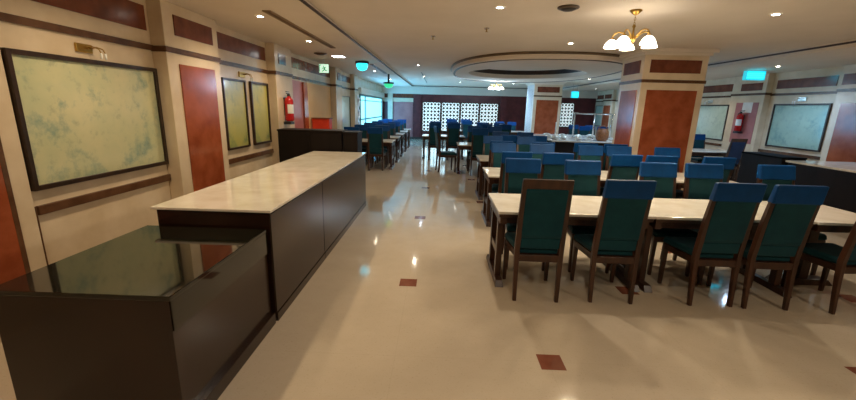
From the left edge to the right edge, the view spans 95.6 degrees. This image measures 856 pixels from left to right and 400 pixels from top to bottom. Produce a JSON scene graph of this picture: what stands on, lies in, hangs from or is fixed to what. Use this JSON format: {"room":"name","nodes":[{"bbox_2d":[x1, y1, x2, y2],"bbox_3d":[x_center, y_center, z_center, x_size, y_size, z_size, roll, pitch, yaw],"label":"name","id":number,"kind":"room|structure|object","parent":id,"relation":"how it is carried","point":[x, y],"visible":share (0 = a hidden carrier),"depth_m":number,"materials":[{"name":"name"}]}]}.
{"room":"restaurant dining room","nodes":[
{"label":"restaurant dining room","id":0,"kind":"room"},
{"bbox_2d":[0,0,382,341],"bbox_3d":[-2.728,-1.986,8.688,0.312,3.000,24.050,2,13,1],"label":"wall","id":1,"kind":"structure","parent":0,"point":[190,53],"depth_m":3.96,"materials":[{"name":"beige paint"}]},
{"bbox_2d":[0,47,168,190],"bbox_3d":[-2.877,-0.717,3.454,0.039,1.000,1.455,2,13,1],"label":"framed picture","id":2,"kind":"object","parent":1,"relation":"attached to","point":[78,120],"visible":1,"depth_m":3.23},
{"bbox_2d":[74,42,106,59],"bbox_3d":[-2.821,-1.245,3.254,0.128,0.117,0.169,2,13,1],"label":"picture light","id":3,"kind":"object","parent":1,"relation":"attached to","point":[79,47],"visible":1,"depth_m":3.25,"materials":[{"name":"gold metal"}]},
{"bbox_2d":[221,77,250,150],"bbox_3d":[-2.807,-1.257,5.697,0.039,0.995,0.650,2,13,1],"label":"framed picture","id":4,"kind":"object","parent":1,"relation":"attached to","point":[234,92],"visible":0.89,"depth_m":5.68},
{"bbox_2d":[249,81,271,144],"bbox_3d":[-2.783,-1.442,6.474,0.039,0.995,0.630,2,13,1],"label":"framed picture","id":5,"kind":"object","parent":1,"relation":"attached to","point":[259,92],"visible":1,"depth_m":6.45},
{"bbox_2d":[283,91,293,123],"bbox_3d":[-2.548,-1.688,7.127,0.164,0.583,0.227,2,13,1],"label":"fire extinguisher","id":6,"kind":"object","parent":1,"relation":"attached to","point":[288,101],"visible":1,"depth_m":7.08,"materials":[{"name":"red metal"}]},
{"bbox_2d":[311,117,332,128],"bbox_3d":[-2.493,-1.265,9.238,0.430,1.355,0.270,2,13,1],"label":"cabinet","id":7,"kind":"object","parent":1,"relation":"attached to","point":[317,122],"visible":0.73,"depth_m":9.00,"materials":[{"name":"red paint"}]},
{"bbox_2d":[342,96,350,128],"bbox_3d":[-2.606,-2.677,12.289,0.039,1.180,1.220,2,13,1],"label":"framed picture","id":8,"kind":"object","parent":1,"relation":"attached to","point":[346,115],"visible":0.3,"depth_m":12.37},
{"bbox_2d":[358,87,384,123],"bbox_3d":[-2.416,-3.968,17.359,0.100,1.750,6.150,2,13,1],"label":"window","id":9,"kind":"structure","parent":1,"relation":"in","point":[370,107],"depth_m":16.47,"materials":[{"name":"teal"}]},
{"bbox_2d":[0,139,855,399],"bbox_3d":[2.724,-0.308,8.917,11.400,0.100,24.450,2,13,1],"label":"floor","id":10,"kind":"structure","parent":0,"point":[407,304],"depth_m":3.02,"materials":[{"name":"beige tile"}]},
{"bbox_2d":[0,225,275,399],"bbox_3d":[-1.633,0.688,2.417,0.905,0.760,1.045,2,13,1],"label":"counter","id":11,"kind":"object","parent":10,"relation":"on","point":[149,312],"depth_m":1.95,"materials":[{"name":"brown wood"}]},
{"bbox_2d":[0,225,266,301],"bbox_3d":[-1.634,0.331,2.333,0.885,0.025,1.045,2,13,1],"label":"countertop","id":12,"kind":"structure","parent":11,"relation":"on","point":[149,262],"depth_m":2.14,"materials":[{"name":"black stone"}]},
{"bbox_2d":[157,182,324,320],"bbox_3d":[-1.559,0.358,3.558,0.848,0.877,1.276,2,13,1],"label":"base cabinet","id":13,"kind":"object","parent":10,"relation":"on","point":[295,230],"visible":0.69,"depth_m":3.14,"materials":[{"name":"brown wood"}]},
{"bbox_2d":[150,151,365,212],"bbox_3d":[-1.522,-0.360,4.636,0.885,0.020,3.750,2,13,1],"label":"countertop","id":14,"kind":"structure","parent":13,"relation":"on","point":[267,189],"depth_m":3.58,"materials":[{"name":"beige stone"}]},
{"bbox_2d":[277,128,347,161],"bbox_3d":[-1.988,-0.613,6.815,1.105,1.235,0.402,2,13,1],"label":"station","id":15,"kind":"object","parent":10,"relation":"on","point":[293,142],"visible":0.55,"depth_m":6.53,"materials":[{"name":"black wood"}]},
{"bbox_2d":[321,155,365,258],"bbox_3d":[-1.502,-0.071,5.364,0.848,0.877,2.421,2,13,1],"label":"base cabinet","id":16,"kind":"object","parent":10,"relation":"on","point":[344,191],"visible":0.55,"depth_m":4.96,"materials":[{"name":"brown wood"}]},
{"bbox_2d":[342,131,362,151],"bbox_3d":[-1.302,-0.580,6.781,0.260,1.220,0.402,2,13,1],"label":"station","id":17,"kind":"object","parent":10,"relation":"on","point":[352,140],"visible":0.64,"depth_m":6.50,"materials":[{"name":"black wood"}]},
{"bbox_2d":[354,125,367,165],"bbox_3d":[-1.931,-1.550,10.998,0.438,1.120,0.565,2,13,1],"label":"dining chair","id":18,"kind":"object","parent":10,"relation":"on","point":[363,128],"visible":0.46,"depth_m":11.10,"materials":[{"name":"teal fabric"}]},
{"bbox_2d":[367,127,385,170],"bbox_3d":[-1.357,-1.359,10.259,0.438,1.120,0.565,2,13,1],"label":"dining chair","id":19,"kind":"object","parent":10,"relation":"on","point":[375,135],"visible":1,"depth_m":10.03,"materials":[{"name":"teal fabric"}]},
{"bbox_2d":[362,139,395,169],"bbox_3d":[-1.628,-1.273,10.669,1.400,0.750,0.800,2,13,1],"label":"dining table","id":20,"kind":"object","parent":10,"relation":"on","point":[386,142],"visible":0.5,"depth_m":10.42,"materials":[{"name":"brown wood"}]},
{"bbox_2d":[372,125,388,166],"bbox_3d":[-1.331,-1.527,10.967,0.438,1.120,0.565,2,13,1],"label":"dining chair","id":21,"kind":"object","parent":10,"relation":"on","point":[385,127],"visible":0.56,"depth_m":11.07,"materials":[{"name":"teal fabric"}]},
{"bbox_2d":[380,123,394,159],"bbox_3d":[-1.289,-1.865,12.390,0.438,1.120,0.565,2,13,1],"label":"dining chair","id":22,"kind":"object","parent":10,"relation":"on","point":[392,125],"visible":0.27,"depth_m":12.49,"materials":[{"name":"teal fabric"}]},
{"bbox_2d":[390,136,400,162],"bbox_3d":[-1.584,-1.608,12.079,1.400,0.750,0.800,2,13,1],"label":"dining table","id":23,"kind":"object","parent":10,"relation":"on","point":[397,138],"visible":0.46,"depth_m":11.85,"materials":[{"name":"brown wood"}]},
{"bbox_2d":[396,133,404,156],"bbox_3d":[-1.540,-1.944,13.489,1.400,0.750,0.800,2,13,1],"label":"dining table","id":24,"kind":"object","parent":10,"relation":"on","point":[397,134],"visible":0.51,"depth_m":13.30,"materials":[{"name":"brown wood"}]},
{"bbox_2d":[400,130,407,151],"bbox_3d":[-1.495,-2.290,14.948,1.400,0.750,0.800,2,13,1],"label":"dining table","id":25,"kind":"object","parent":10,"relation":"on","point":[401,131],"visible":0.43,"depth_m":14.75,"materials":[{"name":"brown wood"}]},
{"bbox_2d":[428,123,440,159],"bbox_3d":[0.217,-1.925,12.655,0.438,1.187,0.565,2,13,0],"label":"dining chair","id":26,"kind":"object","parent":10,"relation":"on","point":[431,142],"visible":0.78,"depth_m":12.40,"materials":[{"name":"teal fabric"}]},
{"bbox_2d":[422,134,464,159],"bbox_3d":[0.508,-1.799,13.100,1.400,0.750,0.800,2,13,1],"label":"dining table","id":27,"kind":"object","parent":10,"relation":"on","point":[425,136],"visible":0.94,"depth_m":12.81,"materials":[{"name":"brown wood"}]},
{"bbox_2d":[434,126,456,171],"bbox_3d":[0.444,-1.352,10.275,0.565,1.187,0.438,-1,14,-10],"label":"dining chair","id":28,"kind":"object","parent":10,"relation":"on","point":[441,154],"visible":1,"depth_m":10.15,"materials":[{"name":"brown wood"}]},
{"bbox_2d":[446,123,459,159],"bbox_3d":[0.824,-1.909,12.655,0.438,1.187,0.565,2,13,2],"label":"dining chair","id":29,"kind":"object","parent":10,"relation":"on","point":[453,136],"visible":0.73,"depth_m":12.39,"materials":[{"name":"teal fabric"}]},
{"bbox_2d":[456,142,470,173],"bbox_3d":[1.449,-1.099,10.265,1.400,0.750,0.800,2,13,1],"label":"dining table","id":30,"kind":"object","parent":10,"relation":"on","point":[460,145],"visible":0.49,"depth_m":10.02,"materials":[{"name":"brown wood"}]},
{"bbox_2d":[462,120,471,139],"bbox_3d":[1.590,-2.693,16.026,0.438,1.187,0.565,2,13,3],"label":"dining chair","id":31,"kind":"object","parent":10,"relation":"on","point":[465,123],"visible":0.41,"depth_m":15.72,"materials":[{"name":"teal fabric"}]},
{"bbox_2d":[466,126,481,170],"bbox_3d":[1.280,-1.407,10.594,0.438,1.187,0.565,2,13,0],"label":"dining chair","id":32,"kind":"object","parent":10,"relation":"on","point":[469,137],"visible":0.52,"depth_m":10.69,"materials":[{"name":"teal fabric"}]},
{"bbox_2d":[468,128,488,175],"bbox_3d":[1.273,-1.225,9.830,0.438,1.187,0.565,2,13,1],"label":"dining chair","id":33,"kind":"object","parent":10,"relation":"on","point":[477,133],"visible":0.62,"depth_m":9.57,"materials":[{"name":"teal fabric"}]},
{"bbox_2d":[475,155,488,199],"bbox_3d":[1.642,-0.429,7.477,1.400,0.750,0.800,2,13,1],"label":"dining table","id":34,"kind":"object","parent":10,"relation":"on","point":[482,160],"visible":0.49,"depth_m":7.30,"materials":[{"name":"brown wood"}]},
{"bbox_2d":[481,167,499,226],"bbox_3d":[1.542,-0.045,5.854,1.400,0.750,0.800,2,13,1],"label":"dining table","id":35,"kind":"object","parent":10,"relation":"on","point":[491,174],"visible":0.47,"depth_m":5.69,"materials":[{"name":"brown wood"}]},
{"bbox_2d":[482,136,502,194],"bbox_3d":[1.306,-0.705,7.800,0.438,1.120,0.565,2,13,2],"label":"dining chair","id":36,"kind":"object","parent":10,"relation":"on","point":[486,139],"visible":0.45,"depth_m":7.90,"materials":[{"name":"teal fabric"}]},
{"bbox_2d":[488,126,501,135],"bbox_3d":[1.815,-1.387,10.569,0.438,1.187,0.565,2,13,2],"label":"dining chair","id":37,"kind":"object","parent":10,"relation":"on","point":[491,128],"visible":0.27,"depth_m":10.66,"materials":[{"name":"teal fabric"}]},
{"bbox_2d":[483,141,512,197],"bbox_3d":[1.269,-0.529,7.056,0.438,1.120,0.565,2,13,3],"label":"dining chair","id":38,"kind":"object","parent":10,"relation":"on","point":[491,142],"visible":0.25,"depth_m":6.70,"materials":[{"name":"teal fabric"}]},
{"bbox_2d":[492,131,508,135],"bbox_3d":[1.755,-1.069,9.372,0.438,1.120,0.565,2,13,2],"label":"dining chair","id":39,"kind":"object","parent":10,"relation":"on","point":[495,133],"visible":0.22,"depth_m":9.47,"materials":[{"name":"teal fabric"}]},
{"bbox_2d":[490,143,515,216],"bbox_3d":[1.205,-0.319,6.167,0.438,1.120,0.565,2,13,2],"label":"dining chair","id":40,"kind":"object","parent":10,"relation":"on","point":[497,149],"visible":0.31,"depth_m":6.27,"materials":[{"name":"teal fabric"}]},
{"bbox_2d":[499,124,511,134],"bbox_3d":[2.465,-1.897,12.778,0.438,1.187,0.565,2,13,2],"label":"dining chair","id":41,"kind":"object","parent":10,"relation":"on","point":[505,127],"visible":0.27,"depth_m":12.40,"materials":[{"name":"teal fabric"}]},
{"bbox_2d":[500,135,518,144],"bbox_3d":[1.734,-0.898,8.653,0.438,1.120,0.565,2,13,1],"label":"dining chair","id":42,"kind":"object","parent":10,"relation":"on","point":[513,138],"visible":0.22,"depth_m":8.27,"materials":[{"name":"teal fabric"}]},
{"bbox_2d":[490,151,532,220],"bbox_3d":[1.151,-0.142,5.421,0.438,1.120,0.565,2,13,0],"label":"dining chair","id":43,"kind":"object","parent":10,"relation":"on","point":[505,154],"visible":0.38,"depth_m":5.05,"materials":[{"name":"teal fabric"}]},
{"bbox_2d":[502,158,544,270],"bbox_3d":[1.046,0.139,4.231,0.438,1.120,0.565,2,13,2],"label":"dining chair","id":44,"kind":"object","parent":10,"relation":"on","point":[516,169],"visible":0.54,"depth_m":4.33,"materials":[{"name":"teal fabric"}]},
{"bbox_2d":[517,132,533,136],"bbox_3d":[2.353,-1.051,9.364,0.438,1.120,0.565,2,13,2],"label":"dining chair","id":45,"kind":"object","parent":10,"relation":"on","point":[522,134],"visible":0.18,"depth_m":9.46,"materials":[{"name":"teal fabric"}]},
{"bbox_2d":[516,136,535,151],"bbox_3d":[1.990,-0.686,7.792,0.438,1.120,0.565,2,13,1],"label":"dining chair","id":46,"kind":"object","parent":10,"relation":"on","point":[523,143],"visible":0.3,"depth_m":7.89,"materials":[{"name":"teal fabric"}]},
{"bbox_2d":[529,136,546,141],"bbox_3d":[2.331,-0.881,8.646,0.438,1.120,0.565,2,13,0],"label":"dining chair","id":47,"kind":"object","parent":10,"relation":"on","point":[538,138],"visible":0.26,"depth_m":8.26,"materials":[{"name":"teal fabric"}]},
{"bbox_2d":[502,179,574,302],"bbox_3d":[0.971,0.313,3.517,0.459,1.108,0.553,2,13,2],"label":"dining chair","id":48,"kind":"object","parent":10,"relation":"on","point":[545,204],"visible":1,"depth_m":3.27,"materials":[{"name":"green fabric"}]},
{"bbox_2d":[529,144,554,162],"bbox_3d":[1.813,-0.296,6.136,0.438,1.120,0.565,2,13,2],"label":"dining chair","id":49,"kind":"object","parent":10,"relation":"on","point":[538,150],"visible":0.27,"depth_m":6.24,"materials":[{"name":"teal fabric"}]},
{"bbox_2d":[524,82,565,133],"bbox_3d":[4.587,-3.300,15.629,1.240,2.699,1.380,2,13,1],"label":"column","id":50,"kind":"structure","parent":10,"relation":"on","point":[543,105],"depth_m":14.99,"materials":[{"name":"beige stone"}]},
{"bbox_2d":[540,152,573,179],"bbox_3d":[1.686,-0.124,5.401,0.438,1.120,0.565,2,13,2],"label":"dining chair","id":51,"kind":"object","parent":10,"relation":"on","point":[553,164],"visible":0.19,"depth_m":5.06,"materials":[{"name":"teal fabric"}]},
{"bbox_2d":[486,193,655,291],"bbox_3d":[1.343,0.400,3.966,1.400,0.750,0.800,2,13,1],"label":"dining table","id":52,"kind":"object","parent":10,"relation":"on","point":[584,210],"visible":0.58,"depth_m":3.78,"materials":[{"name":"white stone"}]},
{"bbox_2d":[534,134,611,152],"bbox_3d":[4.540,-1.490,11.998,2.290,0.860,2.900,2,13,1],"label":"countertop","id":53,"kind":"structure","parent":10,"relation":"on","point":[561,145],"depth_m":10.59,"materials":[{"name":"white stone"}]},
{"bbox_2d":[571,113,615,139],"bbox_3d":[4.933,-2.174,11.438,1.220,0.750,0.540,2,13,1],"label":"sneeze guard","id":54,"kind":"object","parent":53,"relation":"on","point":[594,114],"visible":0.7,"depth_m":11.56,"materials":[{"name":"metal"}]},
{"bbox_2d":[595,125,608,140],"bbox_3d":[4.837,-1.852,10.772,0.350,0.427,0.350,2,13,1],"label":"round pot","id":55,"kind":"object","parent":53,"relation":"on","point":[601,134],"visible":0.99,"depth_m":10.66,"materials":[{"name":"brown ceramic"}]},
{"bbox_2d":[568,125,578,134],"bbox_3d":[5.790,-2.400,15.389,0.438,1.120,0.565,2,13,3],"label":"dining chair","id":56,"kind":"object","parent":10,"relation":"on","point":[570,127],"visible":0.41,"depth_m":15.49,"materials":[{"name":"teal fabric"}]},
{"bbox_2d":[578,126,590,134],"bbox_3d":[5.776,-2.226,14.655,0.438,1.120,0.565,2,13,3],"label":"dining chair","id":57,"kind":"object","parent":10,"relation":"on","point":[583,130],"visible":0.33,"depth_m":14.30,"materials":[{"name":"teal fabric"}]},
{"bbox_2d":[573,143,597,159],"bbox_3d":[2.705,-0.485,7.025,0.438,1.120,0.565,2,13,2],"label":"dining chair","id":58,"kind":"object","parent":10,"relation":"on","point":[575,150],"visible":0.22,"depth_m":6.66,"materials":[{"name":"teal fabric"}]},
{"bbox_2d":[564,160,609,273],"bbox_3d":[1.706,0.162,4.205,0.438,1.120,0.565,2,13,1],"label":"dining chair","id":59,"kind":"object","parent":10,"relation":"on","point":[586,174],"visible":0.48,"depth_m":4.31,"materials":[{"name":"teal fabric"}]},
{"bbox_2d":[577,145,603,193],"bbox_3d":[2.599,-0.272,6.121,0.438,1.120,0.565,2,13,0],"label":"dining chair","id":60,"kind":"object","parent":10,"relation":"on","point":[585,152],"visible":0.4,"depth_m":6.22,"materials":[{"name":"teal fabric"}]},
{"bbox_2d":[570,179,656,303],"bbox_3d":[1.639,0.325,3.513,0.438,1.120,0.565,2,13,2],"label":"dining chair","id":61,"kind":"object","parent":10,"relation":"on","point":[618,236],"visible":1,"depth_m":3.28,"materials":[{"name":"green fabric"}]},
{"bbox_2d":[602,144,627,170],"bbox_3d":[3.203,-0.467,7.005,0.438,1.120,0.565,2,13,1],"label":"dining chair","id":62,"kind":"object","parent":10,"relation":"on","point":[605,145],"visible":0.19,"depth_m":6.65,"materials":[{"name":"teal fabric"}]},
{"bbox_2d":[603,146,631,187],"bbox_3d":[3.046,-0.258,6.107,0.438,1.120,0.565,2,13,1],"label":"dining chair","id":63,"kind":"object","parent":10,"relation":"on","point":[624,150],"visible":0.3,"depth_m":6.21,"materials":[{"name":"teal fabric"}]},
{"bbox_2d":[600,154,642,195],"bbox_3d":[2.564,-0.099,5.392,0.438,1.120,0.565,1,13,0],"label":"dining chair","id":64,"kind":"object","parent":10,"relation":"on","point":[621,167],"visible":0.31,"depth_m":5.05,"materials":[{"name":"teal fabric"}]},
{"bbox_2d":[600,171,683,189],"bbox_3d":[2.897,-0.003,5.822,1.302,0.750,0.800,2,13,1],"label":"dining table","id":65,"kind":"object","parent":10,"relation":"on","point":[679,183],"visible":0.07,"depth_m":5.40,"materials":[{"name":"brown wood"}]},
{"bbox_2d":[645,155,678,162],"bbox_3d":[3.019,-0.085,5.380,0.438,1.120,0.565,2,13,2],"label":"dining chair","id":66,"kind":"object","parent":10,"relation":"on","point":[650,158],"visible":0.13,"depth_m":4.99,"materials":[{"name":"teal fabric"}]},
{"bbox_2d":[612,48,719,189],"bbox_3d":[4.154,-1.297,7.182,1.240,2.699,1.000,2,13,1],"label":"column","id":67,"kind":"structure","parent":10,"relation":"on","point":[661,89],"depth_m":6.70,"materials":[{"name":"brown wood"}]},
{"bbox_2d":[639,162,697,275],"bbox_3d":[2.535,0.188,4.184,0.438,1.120,0.565,2,13,2],"label":"dining chair","id":68,"kind":"object","parent":10,"relation":"on","point":[664,174],"visible":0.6,"depth_m":4.28,"materials":[{"name":"teal fabric"}]},
{"bbox_2d":[654,147,682,195],"bbox_3d":[3.814,-0.236,6.100,0.438,1.120,0.565,2,13,2],"label":"dining chair","id":69,"kind":"object","parent":10,"relation":"on","point":[660,151],"visible":0.31,"depth_m":6.20,"materials":[{"name":"teal fabric"}]},
{"bbox_2d":[672,163,723,276],"bbox_3d":[3.031,0.203,4.173,0.438,1.120,0.565,2,13,3],"label":"dining chair","id":70,"kind":"object","parent":10,"relation":"on","point":[700,179],"visible":0.39,"depth_m":4.28,"materials":[{"name":"teal fabric"}]},
{"bbox_2d":[690,134,705,162],"bbox_3d":[7.415,-1.212,10.575,0.438,1.120,0.565,2,13,1],"label":"dining chair","id":71,"kind":"object","parent":10,"relation":"on","point":[699,141],"visible":0.37,"depth_m":10.68,"materials":[{"name":"teal fabric"}]},
{"bbox_2d":[675,157,736,198],"bbox_3d":[3.757,-0.064,5.372,0.438,1.120,0.565,2,13,3],"label":"dining chair","id":72,"kind":"object","parent":10,"relation":"on","point":[728,162],"visible":0.28,"depth_m":5.00,"materials":[{"name":"teal fabric"}]},
{"bbox_2d":[676,173,737,187],"bbox_3d":[3.915,0.029,5.798,0.720,0.750,0.840,2,13,1],"label":"dining table","id":73,"kind":"object","parent":10,"relation":"on","point":[680,176],"visible":0.02,"depth_m":5.65,"materials":[{"name":"brown wood"}]},
{"bbox_2d":[657,182,767,306],"bbox_3d":[2.513,0.349,3.504,0.438,1.120,0.565,2,13,1],"label":"dining chair","id":74,"kind":"object","parent":10,"relation":"on","point":[721,240],"visible":1,"depth_m":3.29,"materials":[{"name":"teal fabric"}]},
{"bbox_2d":[691,148,736,181],"bbox_3d":[7.257,-0.934,10.195,1.400,0.750,0.800,2,13,1],"label":"dining table","id":75,"kind":"object","parent":10,"relation":"on","point":[695,152],"visible":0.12,"depth_m":9.82,"materials":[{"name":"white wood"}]},
{"bbox_2d":[616,198,815,297],"bbox_3d":[2.747,0.444,3.933,1.400,0.750,0.800,2,13,1],"label":"dining table","id":76,"kind":"object","parent":10,"relation":"on","point":[668,212],"visible":0.38,"depth_m":3.73,"materials":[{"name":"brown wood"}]},
{"bbox_2d":[725,139,747,181],"bbox_3d":[7.412,-0.983,9.640,0.438,1.108,0.553,1,13,-3],"label":"dining chair","id":77,"kind":"object","parent":10,"relation":"on","point":[736,146],"visible":0.44,"depth_m":9.35,"materials":[{"name":"blue fabric"}]},
{"bbox_2d":[706,184,828,310],"bbox_3d":[2.976,0.369,3.472,0.438,1.120,0.565,2,13,2],"label":"dining chair","id":78,"kind":"object","parent":10,"relation":"on","point":[787,220],"visible":0.88,"depth_m":3.24,"materials":[{"name":"teal fabric"}]},
{"bbox_2d":[737,151,807,182],"bbox_3d":[6.504,-0.400,7.450,0.440,0.945,0.952,2,13,1],"label":"station","id":79,"kind":"object","parent":10,"relation":"on","point":[747,173],"visible":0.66,"depth_m":7.50,"materials":[{"name":"black wood"}]},
{"bbox_2d":[756,164,826,274],"bbox_3d":[3.877,0.214,4.217,0.438,1.120,0.565,2,13,1],"label":"dining chair","id":80,"kind":"object","parent":10,"relation":"on","point":[771,175],"visible":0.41,"depth_m":4.32,"materials":[{"name":"teal fabric"}]},
{"bbox_2d":[760,201,855,285],"bbox_3d":[3.811,0.477,3.907,0.720,0.750,0.840,2,13,1],"label":"dining table","id":81,"kind":"object","parent":10,"relation":"on","point":[828,219],"visible":0.49,"depth_m":3.79,"materials":[{"name":"white stone"}]},
{"bbox_2d":[781,222,855,314],"bbox_3d":[3.674,0.398,3.426,0.438,1.120,0.565,1,13,-3],"label":"dining chair","id":82,"kind":"object","parent":10,"relation":"on","point":[831,256],"visible":0.77,"depth_m":3.35,"materials":[{"name":"teal fabric"}]},
{"bbox_2d":[788,162,855,212],"bbox_3d":[6.863,0.004,5.960,1.127,0.868,1.995,2,13,1],"label":"base cabinet","id":83,"kind":"object","parent":10,"relation":"on","point":[841,194],"visible":0.46,"depth_m":6.04,"materials":[{"name":"black wood"}]},
{"bbox_3d":[6.803,0.467,4.012,1.127,0.868,2.000,2,13,1],"label":"cabinet","id":84,"kind":"object","parent":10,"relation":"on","visible":0},
{"bbox_2d":[785,160,855,172],"bbox_3d":[6.843,-0.203,4.885,1.170,0.031,4.050,2,13,1],"label":"countertop","id":85,"kind":"structure","parent":84,"relation":"on","point":[842,166],"depth_m":6.40,"materials":[{"name":"beige stone"}]},
{"bbox_2d":[383,93,595,136],"bbox_3d":[3.126,-4.594,20.251,11.300,3.000,0.300,2,13,1],"label":"wall","id":86,"kind":"structure","parent":0,"point":[408,107],"depth_m":20.19,"materials":[{"name":"paint"}]},
{"bbox_2d":[422,102,440,130],"bbox_3d":[0.174,-4.362,20.347,0.970,1.520,0.060,2,13,1],"label":"window","id":87,"kind":"structure","parent":86,"relation":"in","point":[431,111],"depth_m":20.31,"materials":[{"name":"white glass"}]},
{"bbox_2d":[441,102,459,131],"bbox_3d":[1.168,-4.332,20.323,0.970,1.520,0.060,2,13,1],"label":"window","id":88,"kind":"structure","parent":86,"relation":"in","point":[449,110],"depth_m":20.27,"materials":[{"name":"white glass"}]},
{"bbox_2d":[460,103,479,129],"bbox_3d":[2.163,-4.301,20.300,0.970,1.520,0.060,2,13,1],"label":"window","id":89,"kind":"structure","parent":86,"relation":"in","point":[470,111],"depth_m":20.24,"materials":[{"name":"white glass"}]},
{"bbox_2d":[479,103,498,125],"bbox_3d":[3.157,-4.270,20.276,0.970,1.520,0.060,2,13,1],"label":"window","id":90,"kind":"structure","parent":86,"relation":"in","point":[488,112],"depth_m":20.22,"materials":[{"name":"white wood"}]},
{"bbox_2d":[382,86,597,97],"bbox_3d":[3.148,-5.528,19.946,11.000,0.340,0.160,2,13,1],"label":"trim","id":91,"kind":"structure","parent":86,"relation":"attached to","point":[397,90],"depth_m":19.89,"materials":[{"name":"paint"}]},
{"bbox_2d":[559,103,574,126],"bbox_3d":[7.180,-4.398,20.120,0.720,1.240,0.060,2,13,1],"label":"window","id":92,"kind":"structure","parent":86,"relation":"in","point":[567,109],"depth_m":20.12,"materials":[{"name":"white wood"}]},
{"bbox_2d":[563,41,855,90],"bbox_3d":[6.044,-2.785,8.122,0.280,0.050,23.850,2,13,1],"label":"trim","id":93,"kind":"structure","parent":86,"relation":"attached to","point":[847,47],"depth_m":6.56,"materials":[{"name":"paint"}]},
{"bbox_2d":[165,0,855,90],"bbox_3d":[2.796,-3.159,8.237,11.400,0.637,24.450,2,13,1],"label":"ceiling","id":94,"kind":"structure","parent":0,"point":[525,41],"depth_m":5.34,"materials":[{"name":"paint"}]},
{"bbox_2d":[262,10,334,47],"bbox_3d":[-1.743,-2.407,5.627,0.100,0.011,2.750,2,13,1],"label":"ceiling vent","id":95,"kind":"object","parent":94,"relation":"in","point":[269,12],"visible":1,"depth_m":5.12,"materials":[{"name":"metal"}]},
{"bbox_2d":[319,59,329,72],"bbox_3d":[-2.358,-3.034,8.810,0.230,0.299,0.047,2,13,1],"label":"exit sign","id":96,"kind":"object","parent":94,"relation":"hanging from","point":[323,68],"visible":1,"depth_m":8.80,"materials":[{"name":"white plastic"}]},
{"bbox_2d":[299,0,411,85],"bbox_3d":[-1.137,-2.943,7.871,0.020,0.026,23.000,2,13,1],"label":"trim","id":97,"kind":"structure","parent":94,"relation":"attached to","point":[304,2],"depth_m":5.33,"materials":[{"name":"brown wood"}]},
{"bbox_2d":[355,61,368,70],"bbox_3d":[-1.522,-3.097,8.978,0.320,0.212,0.320,2,13,1],"label":"ceiling lamp","id":98,"kind":"object","parent":94,"relation":"attached to","point":[361,65],"visible":1,"depth_m":8.88,"materials":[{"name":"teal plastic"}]},
{"bbox_2d":[383,74,393,87],"bbox_3d":[-1.258,-3.795,12.403,0.350,0.430,0.350,2,13,1],"label":"ceiling lamp","id":99,"kind":"object","parent":94,"relation":"attached to","point":[388,84],"visible":1,"depth_m":12.34,"materials":[{"name":"green glass"}]},
{"bbox_2d":[426,86,527,88],"bbox_3d":[2.713,-5.491,18.969,6.990,0.028,0.025,2,13,1],"label":"trim","id":100,"kind":"structure","parent":94,"relation":"attached to","point":[426,86],"depth_m":18.97,"materials":[{"name":"brown wood"}]},
{"bbox_2d":[557,4,579,11],"bbox_3d":[1.459,-1.984,4.038,0.220,0.039,0.220,2,13,1],"label":"ceiling speaker","id":101,"kind":"object","parent":94,"relation":"attached to","point":[570,7],"visible":1,"depth_m":3.98,"materials":[{"name":"brown metal"}]},
{"bbox_2d":[560,7,575,11],"bbox_3d":[1.458,-1.974,4.041,0.163,0.018,0.163,2,13,1],"label":"grille","id":102,"kind":"object","parent":101,"relation":"attached to","point":[565,9],"depth_m":4.00,"materials":[{"name":"black metal"}]},
{"bbox_2d":[571,84,578,97],"bbox_3d":[5.495,-4.074,14.486,0.260,0.520,0.110,2,13,1],"label":"lamp","id":103,"kind":"object","parent":94,"relation":"hanging from","point":[574,94],"visible":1,"depth_m":14.49,"materials":[{"name":"teal plastic"}]},
{"bbox_2d":[603,9,656,50],"bbox_3d":[2.189,-1.824,4.143,0.538,0.364,0.524,5,14,15],"label":"chandelier","id":104,"kind":"object","parent":94,"relation":"hanging from","point":[648,42],"visible":1,"depth_m":4.10,"materials":[{"name":"white glass"}]},
{"bbox_2d":[742,70,765,80],"bbox_3d":[7.361,-2.817,8.762,0.420,0.220,0.110,2,13,1],"label":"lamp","id":105,"kind":"object","parent":94,"relation":"hanging from","point":[747,75],"visible":1,"depth_m":8.74,"materials":[{"name":"teal"}]},
{"bbox_2d":[595,64,855,177],"bbox_3d":[8.251,-1.645,8.427,0.313,3.000,24.050,2,13,1],"label":"wall","id":106,"kind":"structure","parent":0,"point":[835,85],"depth_m":9.12,"materials":[{"name":"beige paint"}]},
{"bbox_2d":[595,106,602,125],"bbox_3d":[8.580,-4.219,19.476,0.039,1.000,1.050,2,13,1],"label":"framed picture","id":107,"kind":"object","parent":106,"relation":"attached to","point":[598,109],"visible":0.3,"depth_m":19.55},
{"bbox_2d":[695,105,728,140],"bbox_3d":[8.335,-2.336,11.617,0.039,0.990,1.620,2,13,1],"label":"framed picture","id":108,"kind":"object","parent":106,"relation":"attached to","point":[712,119],"visible":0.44,"depth_m":11.36},
{"bbox_2d":[733,110,744,133],"bbox_3d":[8.068,-2.027,10.068,0.164,0.583,0.227,2,13,1],"label":"fire extinguisher","id":109,"kind":"object","parent":106,"relation":"attached to","point":[739,121],"visible":1,"depth_m":10.03,"materials":[{"name":"red metal"}]},
{"bbox_2d":[765,103,832,151],"bbox_3d":[8.244,-1.648,8.709,0.039,0.995,1.400,2,13,1],"label":"framed picture","id":110,"kind":"object","parent":106,"relation":"attached to","point":[791,126],"visible":1,"depth_m":8.63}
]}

